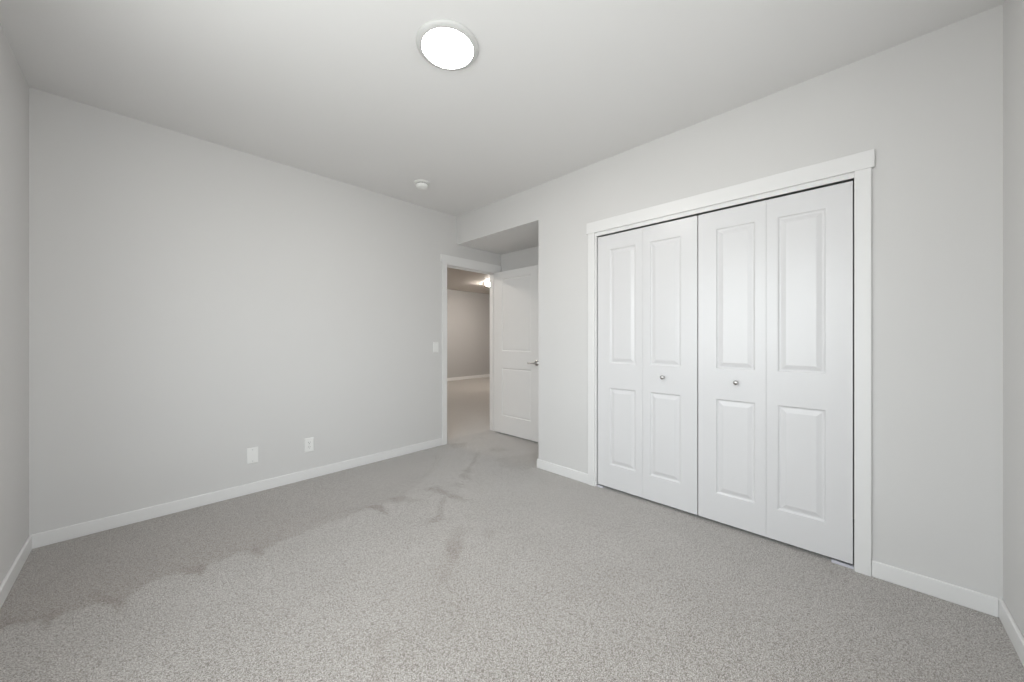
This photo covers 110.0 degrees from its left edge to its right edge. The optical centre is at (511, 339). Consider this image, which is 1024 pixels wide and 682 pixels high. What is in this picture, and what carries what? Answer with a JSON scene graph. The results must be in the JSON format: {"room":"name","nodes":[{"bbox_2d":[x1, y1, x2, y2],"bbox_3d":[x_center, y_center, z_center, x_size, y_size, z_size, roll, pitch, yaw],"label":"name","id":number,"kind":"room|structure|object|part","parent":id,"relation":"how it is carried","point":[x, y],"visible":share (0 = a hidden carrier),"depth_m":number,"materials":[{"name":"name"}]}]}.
{"room":"empty bedroom","nodes":[
{"label":"empty bedroom","id":0,"kind":"room"},
{"bbox_2d":[0,23,28,584],"bbox_3d":[-1.394,-0.121,0.611,3.963,2.643,0.160,0,0,44],"label":"wall","id":1,"kind":"structure","parent":0,"point":[14,88],"depth_m":1.82,"materials":[{"name":"paint"}]},
{"bbox_2d":[0,535,31,608],"bbox_3d":[-1.370,1.159,0.708,3.835,0.082,0.013,0,0,44],"label":"baseboard","id":2,"kind":"structure","parent":1,"relation":"attached to","point":[7,583],"depth_m":1.78,"materials":[{"name":"white paint"}]},
{"bbox_2d":[29,87,500,534],"bbox_3d":[-1.494,-0.121,3.435,0.115,2.643,3.983,0,0,44],"label":"wall","id":3,"kind":"structure","parent":0,"point":[195,304],"depth_m":2.59,"materials":[{"name":"paint"}]},
{"bbox_2d":[29,438,441,548],"bbox_3d":[-1.774,1.159,3.055,0.013,0.082,2.818,0,0,44],"label":"baseboard","id":4,"kind":"structure","parent":3,"relation":"attached to","point":[53,536],"depth_m":2.59,"materials":[{"name":"white paint"}]},
{"bbox_2d":[247,447,257,463],"bbox_3d":[-2.025,0.906,2.799,0.007,0.122,0.074,0,0,44],"label":"blank cover plate","id":5,"kind":"object","parent":3,"relation":"attached to","point":[252,453],"visible":1,"depth_m":2.80,"materials":[{"name":"white plastic"}]},
{"bbox_2d":[305,437,313,451],"bbox_3d":[-1.746,0.908,3.087,0.009,0.118,0.071,0,0,44],"label":"power outlet","id":6,"kind":"object","parent":3,"relation":"attached to","point":[309,442],"visible":1,"depth_m":3.08,"materials":[{"name":"white plastic"}]},
{"bbox_2d":[433,342,437,351],"bbox_3d":[-0.850,0.088,4.008,0.008,0.115,0.070,0,0,44],"label":"light switch","id":7,"kind":"object","parent":3,"relation":"attached to","point":[435,344],"visible":1,"depth_m":4.00,"materials":[{"name":"white plastic"}]},
{"bbox_2d":[441,254,500,444],"bbox_3d":[-0.519,0.118,4.424,0.134,2.164,0.928,0,0,44],"label":"trim","id":8,"kind":"structure","parent":3,"relation":"attached to","point":[447,261],"depth_m":4.22,"materials":[{"name":"white paint"}]},
{"bbox_3d":[-0.769,0.162,4.087,0.016,2.077,0.061,0,0,44],"label":"casing leg","id":9,"kind":"part","parent":8,"relation":"part of","materials":[{"name":"white paint"}]},
{"bbox_3d":[-0.478,-0.911,4.384,0.019,0.106,0.928,0,0,44],"label":"head casing","id":10,"kind":"part","parent":8,"relation":"part of","materials":[{"name":"white paint"}]},
{"bbox_2d":[494,265,538,441],"bbox_3d":[0.055,0.164,4.383,0.775,2.040,0.150,0,0,44],"label":"door","id":11,"kind":"structure","parent":8,"relation":"attached to","point":[516,291],"depth_m":4.36,"materials":[{"name":"white paint"}]},
{"bbox_2d":[447,289,489,377],"bbox_3d":[-0.585,-0.121,8.026,5.178,2.643,7.900,0,0,44],"label":"wall","id":12,"kind":"structure","parent":0,"point":[468,313],"depth_m":10.82,"materials":[{"name":"grey paint"}]},
{"bbox_2d":[447,374,489,380],"bbox_3d":[-2.365,1.154,9.755,0.013,0.092,7.700,0,0,44],"label":"baseboard","id":13,"kind":"structure","parent":12,"relation":"attached to","point":[484,375],"depth_m":10.81,"materials":[{"name":"white paint"}]},
{"bbox_2d":[447,377,489,439],"bbox_3d":[-0.621,1.230,8.061,5.078,0.060,7.900,0,0,44],"label":"floor","id":14,"kind":"structure","parent":0,"point":[468,400],"depth_m":6.31,"materials":[{"name":"carpet"}]},
{"bbox_2d":[457,219,538,254],"bbox_3d":[0.052,-1.120,4.048,1.248,0.004,0.720,0,0,44],"label":"ceiling","id":15,"kind":"structure","parent":0,"point":[524,236],"depth_m":4.06,"materials":[{"name":"white paint"}]},
{"bbox_2d":[0,0,1004,293],"bbox_3d":[0.141,-1.493,5.918,9.156,0.100,9.913,0,0,44],"label":"ceiling","id":16,"kind":"structure","parent":0,"point":[344,91],"depth_m":1.93,"materials":[{"name":"white paint"}]},
{"bbox_2d":[414,179,429,189],"bbox_3d":[-0.829,-1.414,3.305,0.145,0.058,0.145,0,0,44],"label":"smoke detector","id":17,"kind":"object","parent":16,"relation":"attached to","point":[421,184],"visible":1,"depth_m":3.27,"materials":[{"name":"white plastic"}]},
{"bbox_2d":[416,19,478,70],"bbox_3d":[-0.316,-1.432,1.763,0.304,0.022,0.304,0,0,44],"label":"recessed light","id":18,"kind":"object","parent":16,"relation":"in","point":[446,44],"visible":1,"depth_m":1.73,"materials":[{"name":"grey plastic"}]},
{"bbox_2d":[422,28,472,68],"bbox_3d":[-0.316,-1.426,1.763,0.247,0.010,0.247,0,0,44],"label":"diffuser","id":19,"kind":"object","parent":18,"relation":"attached to","point":[443,48],"depth_m":1.75,"materials":[{"name":"white plastic"}]},
{"bbox_2d":[0,430,1023,681],"bbox_3d":[-0.113,1.200,2.094,3.963,0.001,3.753,0,0,44],"label":"floor","id":20,"kind":"structure","parent":0,"point":[464,559],"depth_m":1.66,"materials":[{"name":"carpet"}]},
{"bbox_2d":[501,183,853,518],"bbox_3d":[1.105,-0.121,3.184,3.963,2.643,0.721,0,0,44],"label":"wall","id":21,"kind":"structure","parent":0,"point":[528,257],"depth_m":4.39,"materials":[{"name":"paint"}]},
{"bbox_2d":[457,4,1002,599],"bbox_3d":[1.025,-0.121,3.102,3.963,2.643,0.721,0,0,44],"label":"wall","id":22,"kind":"structure","parent":0,"point":[929,106],"depth_m":1.75,"materials":[{"name":"paint"}]},
{"bbox_2d":[537,458,587,483],"bbox_3d":[0.685,1.159,3.424,0.556,0.082,0.734,0,0,44],"label":"baseboard","id":23,"kind":"structure","parent":22,"relation":"attached to","point":[554,468],"depth_m":3.14,"materials":[{"name":"white paint"}]},
{"bbox_2d":[597,216,697,514],"bbox_3d":[0.971,0.185,2.665,0.754,2.030,0.069,0,0,44],"label":"door","id":24,"kind":"structure","parent":22,"relation":"in","point":[648,276],"depth_m":2.63,"materials":[{"name":"white paint"}]},
{"bbox_2d":[586,149,874,576],"bbox_3d":[1.265,0.121,2.433,1.679,2.158,0.134,0,0,44],"label":"trim","id":25,"kind":"structure","parent":22,"relation":"attached to","point":[856,168],"depth_m":1.89,"materials":[{"name":"white paint"}]},
{"bbox_3d":[0.654,0.166,2.949,0.062,2.069,0.016,0,0,44],"label":"casing leg","id":26,"kind":"part","parent":25,"relation":"part of","materials":[{"name":"white paint"}]},
{"bbox_3d":[1.225,-0.913,2.392,1.679,0.089,0.019,0,0,44],"label":"head casing","id":27,"kind":"part","parent":25,"relation":"part of","materials":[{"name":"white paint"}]},
{"bbox_3d":[1.798,0.166,1.838,0.062,2.069,0.016,0,0,44],"label":"casing leg","id":28,"kind":"part","parent":25,"relation":"part of","materials":[{"name":"white paint"}]},
{"bbox_2d":[698,181,853,568],"bbox_3d":[1.516,0.185,2.136,0.754,2.030,0.069,0,0,44],"label":"door","id":29,"kind":"structure","parent":22,"relation":"in","point":[775,276],"depth_m":2.10,"materials":[{"name":"white paint"}]},
{"bbox_2d":[871,560,998,616],"bbox_3d":[1.960,1.159,1.682,0.387,0.082,0.013,0,0,44],"label":"baseboard","id":30,"kind":"structure","parent":22,"relation":"attached to","point":[965,597],"depth_m":1.66,"materials":[{"name":"white paint"}]},
{"bbox_2d":[1003,0,1023,636],"bbox_3d":[1.114,-0.121,0.400,0.160,2.643,3.032,0,0,44],"label":"wall","id":31,"kind":"structure","parent":0,"point":[1013,10],"depth_m":1.44,"materials":[{"name":"paint"}]},
{"bbox_2d":[999,598,1023,666],"bbox_3d":[1.057,1.159,0.465,0.013,0.082,3.019,0,0,44],"label":"baseboard","id":32,"kind":"structure","parent":31,"relation":"attached to","point":[1012,630],"depth_m":1.41,"materials":[{"name":"white paint"}]}
]}

